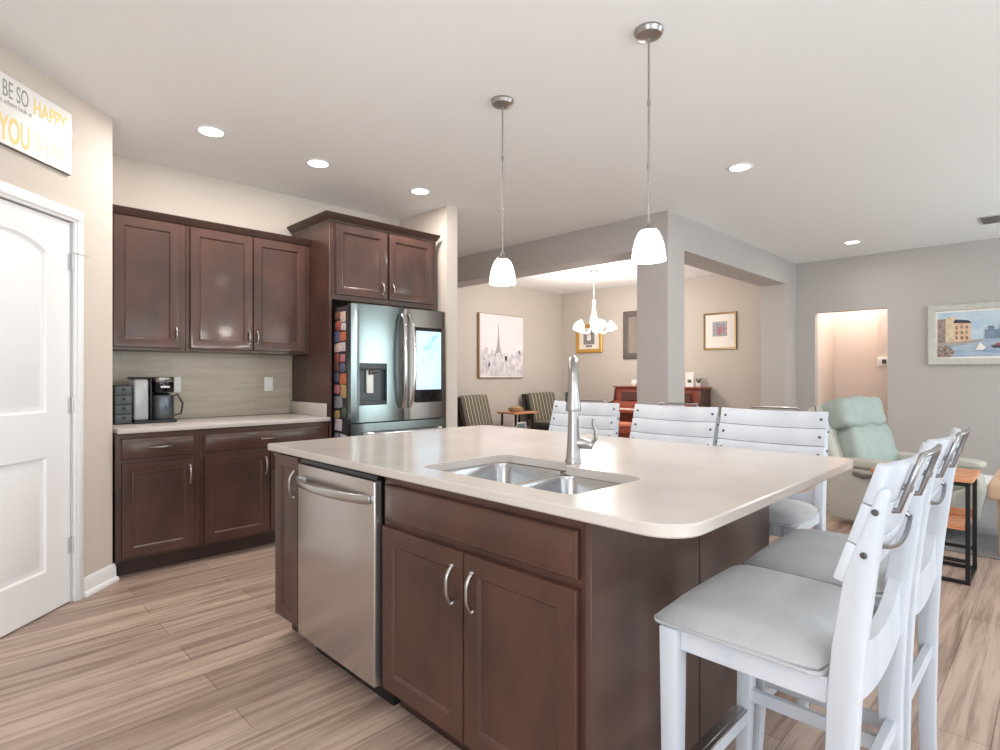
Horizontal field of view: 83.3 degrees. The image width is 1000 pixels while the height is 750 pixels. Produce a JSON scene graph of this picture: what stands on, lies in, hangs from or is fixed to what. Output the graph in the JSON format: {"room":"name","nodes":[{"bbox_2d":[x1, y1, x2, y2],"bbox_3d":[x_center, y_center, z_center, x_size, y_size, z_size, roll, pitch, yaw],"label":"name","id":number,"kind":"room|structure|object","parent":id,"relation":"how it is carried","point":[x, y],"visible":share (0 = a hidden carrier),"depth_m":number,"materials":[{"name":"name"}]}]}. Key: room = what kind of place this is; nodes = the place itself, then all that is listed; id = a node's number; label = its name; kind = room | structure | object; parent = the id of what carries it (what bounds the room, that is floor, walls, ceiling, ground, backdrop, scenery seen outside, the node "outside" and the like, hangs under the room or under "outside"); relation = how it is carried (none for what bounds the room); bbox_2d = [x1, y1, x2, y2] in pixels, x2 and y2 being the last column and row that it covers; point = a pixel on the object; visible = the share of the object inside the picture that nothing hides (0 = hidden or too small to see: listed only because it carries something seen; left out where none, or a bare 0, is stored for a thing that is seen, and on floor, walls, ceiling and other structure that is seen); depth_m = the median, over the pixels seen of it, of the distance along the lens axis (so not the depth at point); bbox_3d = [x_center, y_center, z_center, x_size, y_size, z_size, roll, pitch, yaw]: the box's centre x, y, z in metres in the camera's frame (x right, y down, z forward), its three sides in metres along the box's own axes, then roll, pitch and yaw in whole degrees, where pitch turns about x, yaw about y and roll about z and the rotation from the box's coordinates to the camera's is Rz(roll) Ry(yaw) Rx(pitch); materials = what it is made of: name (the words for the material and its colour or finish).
{"room":"kitchen","nodes":[
{"label":"kitchen","id":0,"kind":"room"},
{"bbox_2d":[0,45,111,576],"bbox_3d":[-2.355,-0.150,1.667,0.110,2.740,3.335,0,0,0],"label":"wall","id":1,"kind":"structure","parent":0,"point":[88,190],"depth_m":3.16,"materials":[{"name":"beige paint"}]},
{"bbox_2d":[0,71,71,175],"bbox_3d":[-2.288,-1.226,2.500,0.022,0.331,0.986,0,0,0],"label":"wall sign","id":2,"kind":"object","parent":1,"relation":"attached to","point":[32,126],"visible":1,"depth_m":2.75,"materials":[{"name":"white"}]},
{"bbox_2d":[0,181,83,601],"bbox_3d":[-2.337,0.165,2.638,0.125,2.110,0.895,0,0,0],"label":"trim","id":3,"kind":"structure","parent":1,"relation":"attached to","point":[7,191],"depth_m":3.03,"materials":[{"name":"white paint"}]},
{"bbox_2d":[0,198,88,637],"bbox_3d":[-2.285,0.199,2.660,0.114,2.027,0.797,0,0,0],"label":"door","id":4,"kind":"structure","parent":1,"relation":"in","point":[37,260],"depth_m":2.78,"materials":[{"name":"white paint"}]},
{"bbox_2d":[84,563,118,596],"bbox_3d":[-2.283,1.170,3.215,0.034,0.100,0.260,0,0,0],"label":"baseboard","id":5,"kind":"structure","parent":1,"relation":"attached to","point":[96,581],"depth_m":3.21,"materials":[{"name":"white paint"}]},
{"bbox_2d":[112,154,399,418],"bbox_3d":[-1.913,-0.150,4.706,2.750,2.740,0.120,0,0,-45],"label":"wall","id":6,"kind":"structure","parent":0,"point":[138,184],"depth_m":4.30,"materials":[{"name":"beige paint"}]},
{"bbox_2d":[112,212,184,351],"bbox_3d":[-2.436,-0.604,3.836,0.449,0.877,0.366,0,0,-45],"label":"upper cabinet","id":7,"kind":"object","parent":6,"relation":"attached to","point":[148,255],"visible":0.94,"depth_m":3.73,"materials":[{"name":"brown wood"}]},
{"bbox_2d":[174,377,180,391],"bbox_3d":[-2.384,0.070,4.131,0.072,0.114,0.009,0,0,-45],"label":"wall outlet","id":8,"kind":"object","parent":6,"relation":"attached to","point":[177,380],"visible":0.7,"depth_m":4.14,"materials":[{"name":"white plastic"}]},
{"bbox_2d":[112,351,291,417],"bbox_3d":[-2.250,0.077,4.278,1.368,0.483,0.008,0,0,-45],"label":"backsplash","id":9,"kind":"structure","parent":6,"relation":"attached to","point":[212,385],"depth_m":4.33,"materials":[{"name":"tile"}]},
{"bbox_2d":[172,225,308,355],"bbox_3d":[-1.955,-0.604,4.316,0.907,0.877,0.366,0,0,-45],"label":"upper cabinet","id":10,"kind":"object","parent":6,"relation":"attached to","point":[245,294],"visible":0.99,"depth_m":4.17,"materials":[{"name":"brown wood"}]},
{"bbox_2d":[112,204,311,245],"bbox_3d":[-2.012,-1.065,4.055,1.358,0.044,0.060,0,0,-45],"label":"crown molding","id":11,"kind":"structure","parent":10,"relation":"attached to","point":[119,209],"depth_m":3.97,"materials":[{"name":"brown wood"}]},
{"bbox_2d":[264,377,272,390],"bbox_3d":[-1.899,0.074,4.615,0.072,0.114,0.010,0,0,-45],"label":"wall outlet","id":12,"kind":"object","parent":6,"relation":"attached to","point":[268,381],"visible":1,"depth_m":4.61,"materials":[{"name":"white plastic"}]},
{"bbox_2d":[266,380,271,387],"bbox_3d":[-1.897,0.074,4.612,0.054,0.060,0.004,0,0,-45],"label":"socket","id":13,"kind":"object","parent":12,"relation":"attached to","point":[268,382],"depth_m":4.61,"materials":[{"name":"white paint"}]},
{"bbox_2d":[400,205,456,427],"bbox_3d":[-1.414,-0.150,6.060,0.130,2.740,2.770,0,0,-45],"label":"wall","id":14,"kind":"structure","parent":0,"point":[442,221],"depth_m":5.09,"materials":[{"name":"beige paint"}]},
{"bbox_2d":[0,0,999,293],"bbox_3d":[1.343,-1.560,4.243,11.300,0.080,9.500,0,0,-45],"label":"ceiling","id":15,"kind":"structure","parent":0,"point":[876,123],"depth_m":3.16,"materials":[{"name":"white paint"}]},
{"bbox_2d":[195,125,226,137],"bbox_3d":[-1.800,-1.516,3.501,0.180,0.006,0.180,0,0,-45],"label":"recessed light","id":16,"kind":"object","parent":15,"relation":"in","point":[206,130],"visible":1,"depth_m":3.50,"materials":[{"name":"white paint"}]},
{"bbox_2d":[305,158,330,167],"bbox_3d":[-1.305,-1.516,4.029,0.180,0.006,0.180,0,0,-45],"label":"recessed light","id":17,"kind":"object","parent":15,"relation":"in","point":[313,162],"visible":1,"depth_m":4.03,"materials":[{"name":"white"}]},
{"bbox_2d":[409,188,430,194],"bbox_3d":[-0.661,-1.516,4.643,0.180,0.006,0.180,0,0,-45],"label":"recessed light","id":18,"kind":"object","parent":15,"relation":"in","point":[418,191],"visible":1,"depth_m":4.64,"materials":[{"name":"white"}]},
{"bbox_2d":[489,95,515,285],"bbox_3d":[0.014,-1.012,3.111,0.148,1.015,0.148,0,0,-45],"label":"pendant light","id":19,"kind":"object","parent":15,"relation":"hanging from","point":[502,273],"visible":1,"depth_m":3.08,"materials":[{"name":"white glass"}]},
{"bbox_2d":[573,269,617,333],"bbox_3d":[1.342,-1.058,8.144,0.655,0.923,0.638,0,0,-45],"label":"chandelier","id":20,"kind":"object","parent":15,"relation":"hanging from","point":[597,325],"visible":1,"depth_m":8.07,"materials":[{"name":"silver metal"}]},
{"bbox_2d":[632,22,665,263],"bbox_3d":[0.655,-1.012,2.477,0.148,1.015,0.148,0,0,-45],"label":"pendant light","id":21,"kind":"object","parent":15,"relation":"hanging from","point":[648,248],"visible":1,"depth_m":2.45,"materials":[{"name":"white glass"}]},
{"bbox_2d":[727,163,752,171],"bbox_3d":[1.754,-1.516,4.107,0.180,0.006,0.180,0,0,-45],"label":"recessed light","id":22,"kind":"object","parent":15,"relation":"in","point":[738,167],"visible":1,"depth_m":4.10,"materials":[{"name":"white"}]},
{"bbox_2d":[843,240,860,243],"bbox_3d":[4.023,-1.516,6.423,0.180,0.006,0.180,0,0,-45],"label":"recessed light","id":23,"kind":"object","parent":15,"relation":"in","point":[852,241],"visible":1,"depth_m":6.42,"materials":[{"name":"white"}]},
{"bbox_2d":[978,214,999,224],"bbox_3d":[4.794,-1.512,5.476,0.340,0.013,0.190,0,0,-45],"label":"ceiling vent","id":24,"kind":"object","parent":15,"relation":"in","point":[991,219],"visible":1,"depth_m":5.46,"materials":[{"name":"white metal"}]},
{"bbox_2d":[0,484,999,749],"bbox_3d":[1.343,1.245,4.313,11.200,0.050,9.400,0,0,-45],"label":"floor","id":25,"kind":"structure","parent":0,"point":[197,654],"depth_m":2.25,"materials":[{"name":"beige wood"}]},
{"bbox_2d":[112,429,199,575],"bbox_3d":[-2.328,0.786,3.711,0.464,0.868,0.670,0,0,-45],"label":"base cabinet","id":26,"kind":"object","parent":25,"relation":"on","point":[156,475],"visible":0.95,"depth_m":3.49,"materials":[{"name":"brown wood"}]},
{"bbox_2d":[196,421,327,558],"bbox_3d":[-1.842,0.786,4.196,0.907,0.868,0.670,0,0,-45],"label":"base cabinet","id":27,"kind":"object","parent":25,"relation":"on","point":[237,466],"visible":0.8,"depth_m":3.85,"materials":[{"name":"brown wood"}]},
{"bbox_2d":[112,401,329,433],"bbox_3d":[-2.013,0.285,4.042,1.366,0.131,0.673,0,0,-45],"label":"countertop","id":28,"kind":"structure","parent":27,"relation":"on","point":[300,412],"depth_m":3.97,"materials":[{"name":"beige stone"}]},
{"bbox_2d":[112,385,131,424],"bbox_3d":[-2.524,0.193,3.725,0.098,0.252,0.282,0,0,-45],"label":"drawer unit","id":29,"kind":"object","parent":28,"relation":"on","point":[121,394],"visible":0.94,"depth_m":3.63,"materials":[{"name":"black plastic"}]},
{"bbox_2d":[127,377,176,423],"bbox_3d":[-2.376,0.166,3.833,0.251,0.307,0.240,0,0,-45],"label":"coffee maker","id":30,"kind":"object","parent":28,"relation":"on","point":[143,388],"visible":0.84,"depth_m":3.73,"materials":[{"name":"black plastic"}]},
{"bbox_2d":[152,393,183,419],"bbox_3d":[-2.301,0.212,3.858,0.144,0.177,0.183,0,0,22],"label":"coffee carafe","id":31,"kind":"object","parent":30,"relation":"on","point":[162,403],"visible":0.95,"depth_m":3.79,"materials":[{"name":"grey glass"}]},
{"bbox_2d":[275,452,300,631],"bbox_3d":[-0.768,0.786,2.756,0.257,0.868,0.628,0,0,45],"label":"base cabinet","id":32,"kind":"object","parent":25,"relation":"on","point":[286,466],"visible":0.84,"depth_m":2.57,"materials":[{"name":"brown wood"}]},
{"bbox_2d":[294,458,399,705],"bbox_3d":[-0.477,0.788,2.409,0.603,0.864,0.672,0,0,45],"label":"dishwasher","id":33,"kind":"object","parent":25,"relation":"on","point":[341,510],"visible":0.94,"depth_m":2.15,"materials":[{"name":"silver metal"}]},
{"bbox_2d":[287,210,439,437],"bbox_3d":[-1.164,-0.014,4.880,1.105,2.468,0.688,0,0,-45],"label":"tall cabinet","id":34,"kind":"object","parent":25,"relation":"on","point":[349,263],"visible":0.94,"depth_m":4.53,"materials":[{"name":"brown wood"}]},
{"bbox_2d":[332,303,444,437],"bbox_3d":[-1.049,0.339,4.775,0.910,1.763,0.944,0,0,-45],"label":"refrigerator","id":35,"kind":"object","parent":25,"relation":"on","point":[394,362],"visible":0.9,"depth_m":4.42,"materials":[{"name":"grey metal"}]},
{"bbox_2d":[334,373,338,381],"bbox_3d":[-1.271,0.020,4.367,0.005,0.072,0.071,0,0,-45],"label":"magnet","id":36,"kind":"object","parent":35,"relation":"attached to","point":[336,375],"visible":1,"depth_m":4.36},
{"bbox_2d":[334,353,338,362],"bbox_3d":[-1.267,-0.130,4.363,0.005,0.073,0.072,0,0,-45],"label":"magnet","id":37,"kind":"object","parent":35,"relation":"attached to","point":[336,356],"visible":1,"depth_m":4.36},
{"bbox_2d":[334,411,339,417],"bbox_3d":[-1.267,0.305,4.363,0.005,0.060,0.082,0,0,-45],"label":"magnet","id":38,"kind":"object","parent":35,"relation":"attached to","point":[336,413],"visible":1,"depth_m":4.36},
{"bbox_2d":[334,384,339,393],"bbox_3d":[-1.267,0.110,4.363,0.005,0.072,0.083,0,0,-45],"label":"magnet","id":39,"kind":"object","parent":35,"relation":"attached to","point":[336,387],"visible":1,"depth_m":4.36},
{"bbox_2d":[334,332,339,341],"bbox_3d":[-1.263,-0.295,4.359,0.005,0.079,0.080,0,0,-45],"label":"magnet","id":40,"kind":"object","parent":35,"relation":"attached to","point":[336,334],"visible":1,"depth_m":4.36},
{"bbox_2d":[334,343,340,352],"bbox_3d":[-1.259,-0.210,4.354,0.005,0.075,0.098,0,0,-45],"label":"magnet","id":41,"kind":"object","parent":35,"relation":"attached to","point":[337,347],"visible":1,"depth_m":4.35},
{"bbox_2d":[335,311,339,319],"bbox_3d":[-1.259,-0.460,4.354,0.005,0.061,0.083,0,0,-45],"label":"magnet","id":42,"kind":"object","parent":35,"relation":"attached to","point":[337,314],"visible":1,"depth_m":4.35},
{"bbox_2d":[335,321,340,330],"bbox_3d":[-1.255,-0.380,4.350,0.006,0.078,0.091,0,0,-45],"label":"magnet","id":43,"kind":"object","parent":35,"relation":"attached to","point":[338,323],"visible":1,"depth_m":4.34},
{"bbox_2d":[335,419,341,430],"bbox_3d":[-1.250,0.385,4.346,0.005,0.092,0.108,0,0,-45],"label":"magnet","id":44,"kind":"object","parent":35,"relation":"attached to","point":[338,422],"visible":1,"depth_m":4.34},
{"bbox_2d":[334,396,342,407],"bbox_3d":[-1.250,0.210,4.346,0.005,0.098,0.125,0,0,-45],"label":"magnet","id":45,"kind":"object","parent":35,"relation":"attached to","point":[337,400],"visible":1,"depth_m":4.34},
{"bbox_2d":[339,363,344,372],"bbox_3d":[-1.208,-0.055,4.303,0.006,0.073,0.084,0,0,-45],"label":"magnet","id":46,"kind":"object","parent":35,"relation":"attached to","point":[342,365],"visible":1,"depth_m":4.29},
{"bbox_2d":[340,354,344,361],"bbox_3d":[-1.204,-0.130,4.299,0.005,0.056,0.066,0,0,-45],"label":"magnet","id":47,"kind":"object","parent":35,"relation":"attached to","point":[342,356],"visible":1,"depth_m":4.30},
{"bbox_2d":[340,331,345,340],"bbox_3d":[-1.199,-0.295,4.295,0.005,0.074,0.085,0,0,-45],"label":"magnet","id":48,"kind":"object","parent":35,"relation":"attached to","point":[342,334],"visible":1,"depth_m":4.29},
{"bbox_2d":[340,311,345,321],"bbox_3d":[-1.199,-0.445,4.295,0.005,0.081,0.075,0,0,-45],"label":"magnet","id":49,"kind":"object","parent":35,"relation":"attached to","point":[342,314],"visible":1,"depth_m":4.29},
{"bbox_2d":[340,373,346,383],"bbox_3d":[-1.199,0.030,4.295,0.005,0.086,0.099,0,0,-45],"label":"magnet","id":50,"kind":"object","parent":35,"relation":"attached to","point":[342,376],"visible":1,"depth_m":4.29},
{"bbox_2d":[341,342,345,350],"bbox_3d":[-1.199,-0.215,4.295,0.005,0.069,0.068,0,0,-45],"label":"magnet","id":51,"kind":"object","parent":35,"relation":"attached to","point":[343,348],"visible":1,"depth_m":4.29},
{"bbox_2d":[341,385,345,397],"bbox_3d":[-1.195,0.125,4.291,0.005,0.102,0.081,0,0,-45],"label":"magnet","id":52,"kind":"object","parent":35,"relation":"attached to","point":[343,387],"visible":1,"depth_m":4.29},
{"bbox_2d":[423,334,439,349],"bbox_3d":[-0.573,-0.273,4.691,0.184,0.146,0.001,0,0,-45],"label":"picture","id":53,"kind":"object","parent":35,"relation":"attached to","point":[430,341],"depth_m":4.69},
{"bbox_2d":[382,462,584,749],"bbox_3d":[0.090,0.786,1.898,0.894,0.868,0.628,0,0,45],"label":"base cabinet","id":54,"kind":"object","parent":25,"relation":"on","point":[483,601],"visible":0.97,"depth_m":1.65,"materials":[{"name":"brown wood"}]},
{"bbox_2d":[268,425,852,538],"bbox_3d":[0.139,0.336,2.388,1.401,0.031,2.074,0,0,-45],"label":"countertop","id":55,"kind":"structure","parent":54,"relation":"on","point":[668,490],"depth_m":1.94,"materials":[{"name":"beige stone"}]},
{"bbox_2d":[446,462,620,493],"bbox_3d":[0.102,0.453,1.883,0.455,0.200,0.718,0,0,-45],"label":"sink","id":56,"kind":"object","parent":55,"relation":"in","point":[546,479],"visible":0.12,"depth_m":2.10,"materials":[{"name":"silver metal"}]},
{"bbox_2d":[565,356,597,463],"bbox_3d":[0.287,0.126,1.979,0.118,0.387,0.214,0,0,7],"label":"kitchen faucet","id":57,"kind":"object","parent":55,"relation":"on","point":[575,443],"visible":1,"depth_m":2.03,"materials":[{"name":"silver metal"}]},
{"bbox_2d":[457,394,519,427],"bbox_3d":[-0.187,0.762,8.411,0.742,0.916,0.789,0,0,31],"label":"striped armchair","id":58,"kind":"object","parent":25,"relation":"on","point":[472,410],"visible":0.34,"depth_m":8.39,"materials":[{"name":"fabric"}]},
{"bbox_2d":[457,394,492,426],"bbox_3d":[-0.371,0.551,8.521,0.217,0.494,0.719,0,0,31],"label":"cushion","id":59,"kind":"object","parent":58,"relation":"on","point":[472,410],"depth_m":8.38,"materials":[{"name":"fabric"}]},
{"bbox_2d":[492,425,519,427],"bbox_3d":[-0.087,0.830,8.351,0.510,0.120,0.719,0,0,31],"label":"seat cushion","id":60,"kind":"object","parent":58,"relation":"on","point":[492,425],"depth_m":8.49,"materials":[{"name":"fabric"}]},
{"bbox_2d":[497,411,537,428],"bbox_3d":[0.283,0.907,9.107,0.540,0.625,0.400,0,0,-45],"label":"side table","id":61,"kind":"object","parent":25,"relation":"on","point":[504,412],"visible":0.44,"depth_m":9.06,"materials":[{"name":"brown wood"}]},
{"bbox_2d":[508,406,523,411],"bbox_3d":[0.255,0.546,9.008,0.260,0.095,0.260,0,0,-45],"label":"straw basket","id":62,"kind":"object","parent":61,"relation":"on","point":[512,408],"visible":0.98,"depth_m":8.92,"materials":[{"name":"beige wicker"}]},
{"bbox_2d":[517,422,525,428],"bbox_3d":[0.340,0.869,9.050,0.220,0.220,0.018,0,0,-45],"label":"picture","id":63,"kind":"object","parent":61,"relation":"on","point":[520,424],"visible":0.33,"depth_m":9.05,"materials":[{"name":"white paper"}]},
{"bbox_2d":[521,392,554,430],"bbox_3d":[0.903,0.762,9.701,0.742,0.916,0.789,0,0,43],"label":"striped armchair","id":64,"kind":"object","parent":25,"relation":"on","point":[541,402],"visible":0.49,"depth_m":9.65,"materials":[{"name":"fabric"}]},
{"bbox_2d":[526,392,554,420],"bbox_3d":[0.746,0.551,9.848,0.217,0.494,0.719,0,0,43],"label":"cushion","id":65,"kind":"object","parent":64,"relation":"on","point":[541,402],"depth_m":9.71,"materials":[{"name":"fabric"}]},
{"bbox_2d":[534,419,550,427],"bbox_3d":[0.988,0.830,9.622,0.510,0.120,0.719,0,0,43],"label":"seat cushion","id":66,"kind":"object","parent":64,"relation":"on","point":[538,423],"depth_m":9.44,"materials":[{"name":"fabric"}]},
{"bbox_2d":[549,399,619,436],"bbox_3d":[0.374,0.685,3.280,0.494,1.070,0.522,0,0,45],"label":"counter chair","id":67,"kind":"object","parent":25,"relation":"on","point":[606,415],"visible":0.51,"depth_m":3.38,"materials":[{"name":"white wood"}]},
{"bbox_2d":[618,421,631,436],"bbox_3d":[1.944,0.965,8.266,0.760,0.510,0.340,0,0,45],"label":"piano bench","id":68,"kind":"object","parent":25,"relation":"on","point":[624,427],"visible":0.05,"depth_m":8.18,"materials":[{"name":"brown wood"}]},
{"bbox_2d":[619,421,631,427],"bbox_3d":[1.944,0.740,8.266,0.760,0.060,0.340,0,0,45],"label":"cushion","id":69,"kind":"object","parent":68,"relation":"on","point":[621,424],"depth_m":8.20,"materials":[{"name":"brown fabric"}]},
{"bbox_2d":[608,386,711,437],"bbox_3d":[2.447,0.700,8.825,1.530,1.040,0.620,0,0,45],"label":"upright piano","id":70,"kind":"object","parent":25,"relation":"on","point":[626,396],"visible":0.26,"depth_m":9.01,"materials":[{"name":"red wood"}]},
{"bbox_2d":[685,372,694,386],"bbox_3d":[2.899,0.069,8.563,0.130,0.220,0.051,0,0,45],"label":"picture frame","id":71,"kind":"object","parent":70,"relation":"on","point":[689,376],"visible":1,"depth_m":8.54,"materials":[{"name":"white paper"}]},
{"bbox_2d":[629,402,718,445],"bbox_3d":[0.789,0.685,2.865,0.494,1.070,0.522,0,0,45],"label":"counter chair","id":72,"kind":"object","parent":25,"relation":"on","point":[692,425],"visible":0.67,"depth_m":2.99,"materials":[{"name":"white wood"}]},
{"bbox_2d":[585,506,768,749],"bbox_3d":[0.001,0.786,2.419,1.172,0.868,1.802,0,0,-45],"label":"island end panel","id":73,"kind":"object","parent":25,"relation":"on","point":[630,578],"visible":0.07,"depth_m":1.54,"materials":[{"name":"brown wood"}]},
{"bbox_2d":[717,406,828,536],"bbox_3d":[1.140,0.685,2.514,0.494,1.070,0.522,0,0,45],"label":"counter chair","id":74,"kind":"object","parent":25,"relation":"on","point":[801,432],"visible":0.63,"depth_m":2.55,"materials":[{"name":"white wood"}]},
{"bbox_2d":[769,498,817,524],"bbox_3d":[1.088,0.563,2.463,0.489,0.054,0.372,0,0,45],"label":"seat cushion","id":75,"kind":"object","parent":74,"relation":"on","point":[786,511],"depth_m":2.28,"materials":[{"name":"grey fabric"}]},
{"bbox_2d":[654,442,941,749],"bbox_3d":[0.716,0.685,1.340,0.494,1.070,0.522,0,0,-45],"label":"counter chair","id":76,"kind":"object","parent":25,"relation":"on","point":[788,631],"visible":1,"depth_m":1.26,"materials":[{"name":"white wood"}]},
{"bbox_2d":[657,565,841,670],"bbox_3d":[0.665,0.563,1.392,0.489,0.054,0.372,0,0,-45],"label":"seat cushion","id":77,"kind":"object","parent":76,"relation":"on","point":[778,619],"depth_m":1.28,"materials":[{"name":"grey fabric"}]},
{"bbox_2d":[744,427,970,749],"bbox_3d":[1.102,0.685,1.726,0.494,1.070,0.522,0,0,-45],"label":"counter chair","id":78,"kind":"object","parent":25,"relation":"on","point":[814,554],"visible":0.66,"depth_m":1.70,"materials":[{"name":"white wood"}]},
{"bbox_2d":[747,529,888,594],"bbox_3d":[1.051,0.563,1.778,0.489,0.054,0.372,0,0,-45],"label":"seat cushion","id":79,"kind":"object","parent":78,"relation":"on","point":[814,554],"depth_m":1.70,"materials":[{"name":"grey fabric"}]},
{"bbox_2d":[871,461,980,585],"bbox_3d":[2.685,0.907,3.548,0.425,0.625,0.500,0,0,-45],"label":"end table","id":80,"kind":"object","parent":25,"relation":"on","point":[959,518],"visible":0.42,"depth_m":3.33,"materials":[{"name":"brown wood"}]},
{"bbox_2d":[947,507,971,530],"bbox_3d":[2.685,0.875,3.548,0.381,0.060,0.424,0,0,-45],"label":"shelf","id":81,"kind":"object","parent":80,"relation":"on","point":[957,520],"depth_m":3.44,"materials":[{"name":"brown wood"}]},
{"bbox_2d":[944,487,999,559],"bbox_3d":[4.798,1.214,4.359,3.050,0.012,2.580,0,0,-45],"label":"area rug","id":82,"kind":"object","parent":25,"relation":"on","point":[987,524],"visible":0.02,"depth_m":4.23,"materials":[{"name":"grey fabric"}]},
{"bbox_2d":[807,395,986,523],"bbox_3d":[3.237,0.682,4.673,0.883,1.011,1.081,0,0,-32],"label":"recliner","id":83,"kind":"object","parent":82,"relation":"on","point":[858,430],"visible":0.53,"depth_m":4.68,"materials":[{"name":"fabric"}]},
{"bbox_2d":[822,395,886,430],"bbox_3d":[3.107,0.344,4.936,0.700,0.334,0.317,0,0,-32],"label":"cushion","id":84,"kind":"object","parent":83,"relation":"on","point":[853,413],"depth_m":4.77,"materials":[{"name":"green fabric"}]},
{"bbox_2d":[837,423,898,460],"bbox_3d":[3.185,0.623,4.849,0.660,0.436,0.288,0,0,-32],"label":"lumbar cushion","id":85,"kind":"object","parent":83,"relation":"on","point":[860,440],"depth_m":4.72,"materials":[{"name":"green fabric"}]},
{"bbox_2d":[953,485,971,489],"bbox_3d":[3.340,0.819,4.525,0.524,0.127,0.687,0,0,-32],"label":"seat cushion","id":86,"kind":"object","parent":83,"relation":"on","point":[955,487],"depth_m":4.17,"materials":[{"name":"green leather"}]},
{"bbox_2d":[988,469,999,555],"bbox_3d":[3.847,0.961,3.684,0.750,0.495,0.930,0,0,-45],"label":"coffee table","id":87,"kind":"object","parent":82,"relation":"on","point":[994,484],"visible":1,"depth_m":3.74,"materials":[{"name":"beige wood"}]},
{"bbox_2d":[457,283,560,428],"bbox_3d":[-0.598,-0.150,8.906,5.050,2.740,0.100,0,0,-45],"label":"wall","id":88,"kind":"structure","parent":0,"point":[540,310],"depth_m":9.66,"materials":[{"name":"beige paint"}]},
{"bbox_2d":[477,312,523,377],"bbox_3d":[0.021,-0.480,9.419,1.060,1.060,0.048,0,0,-45],"label":"painting","id":89,"kind":"object","parent":88,"relation":"attached to","point":[500,338],"visible":1,"depth_m":9.37,"materials":[{"name":"white paper"}]},
{"bbox_2d":[457,210,683,287],"bbox_3d":[0.212,-1.360,6.746,0.320,0.320,4.100,0,0,-45],"label":"beam","id":90,"kind":"structure","parent":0,"point":[611,242],"depth_m":6.00,"materials":[{"name":"grey paint"}]},
{"bbox_2d":[637,245,683,406],"bbox_3d":[1.547,0.010,5.411,0.320,2.420,0.324,0,0,-45],"label":"wall column","id":91,"kind":"structure","parent":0,"point":[660,286],"depth_m":5.29,"materials":[{"name":"grey paint"}]},
{"bbox_2d":[684,217,795,286],"bbox_3d":[2.799,-1.360,6.662,3.220,0.320,0.324,0,0,-45],"label":"beam","id":92,"kind":"structure","parent":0,"point":[706,248],"depth_m":6.28,"materials":[{"name":"grey paint"}]},
{"bbox_2d":[761,284,795,410],"bbox_3d":[3.796,0.010,7.659,0.400,2.420,0.324,0,0,-45],"label":"wall","id":93,"kind":"structure","parent":0,"point":[778,302],"depth_m":7.51,"materials":[{"name":"grey paint"}]},
{"bbox_2d":[561,238,999,475],"bbox_3d":[4.473,-0.150,7.351,0.120,2.740,9.270,0,0,-45],"label":"wall","id":94,"kind":"structure","parent":0,"point":[925,401],"depth_m":7.11,"materials":[{"name":"grey paint"}]},
{"bbox_2d":[576,324,602,352],"bbox_3d":[1.601,-0.660,10.107,0.570,0.520,0.040,0,0,45],"label":"picture","id":95,"kind":"object","parent":94,"relation":"attached to","point":[591,342],"visible":0.81,"depth_m":10.10,"materials":[{"name":"brown"}]},
{"bbox_2d":[623,311,636,358],"bbox_3d":[2.327,-0.675,9.384,0.620,0.810,0.035,0,0,45],"label":"wall mirror","id":96,"kind":"object","parent":94,"relation":"attached to","point":[629,317],"visible":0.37,"depth_m":9.51,"materials":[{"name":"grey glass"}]},
{"bbox_2d":[629,317,636,352],"bbox_3d":[2.334,-0.675,9.391,0.420,0.610,0.013,0,0,45],"label":"mirror glass","id":97,"kind":"object","parent":96,"relation":"attached to","point":[632,320],"depth_m":9.47,"materials":[{"name":"white mirror"}]},
{"bbox_2d":[703,311,736,349],"bbox_3d":[3.293,-0.657,8.422,0.500,0.555,0.030,0,0,45],"label":"framed print","id":98,"kind":"object","parent":94,"relation":"attached to","point":[719,329],"visible":1,"depth_m":8.42,"materials":[{"name":"white paper"}]},
{"bbox_2d":[713,321,726,336],"bbox_3d":[3.294,-0.690,8.424,0.220,0.220,0.002,0,0,45],"label":"picture","id":99,"kind":"object","parent":98,"relation":"attached to","point":[719,327],"depth_m":8.42},
{"bbox_2d":[928,301,999,364],"bbox_3d":[5.454,-0.465,6.250,1.120,0.700,0.045,0,0,45],"label":"painting","id":100,"kind":"object","parent":94,"relation":"attached to","point":[965,333],"visible":1,"depth_m":6.41,"materials":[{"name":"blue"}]},
{"bbox_2d":[984,475,992,484],"bbox_3d":[5.868,1.170,5.846,0.034,0.100,5.170,0,0,-45],"label":"baseboard","id":101,"kind":"structure","parent":94,"relation":"attached to","point":[988,478],"depth_m":6.27,"materials":[{"name":"white paint"}]},
{"bbox_2d":[818,309,887,424],"bbox_3d":[5.254,-0.150,7.418,1.080,2.740,1.860,0,0,-45],"label":"wall","id":102,"kind":"structure","parent":0,"point":[850,343],"depth_m":7.98,"materials":[{"name":"beige paint"}]},
{"bbox_2d":[877,357,887,365],"bbox_3d":[5.144,-0.180,7.562,0.120,0.120,0.027,0,0,45],"label":"thermostat","id":103,"kind":"object","parent":102,"relation":"attached to","point":[881,361],"visible":1,"depth_m":7.55,"materials":[{"name":"white plastic"}]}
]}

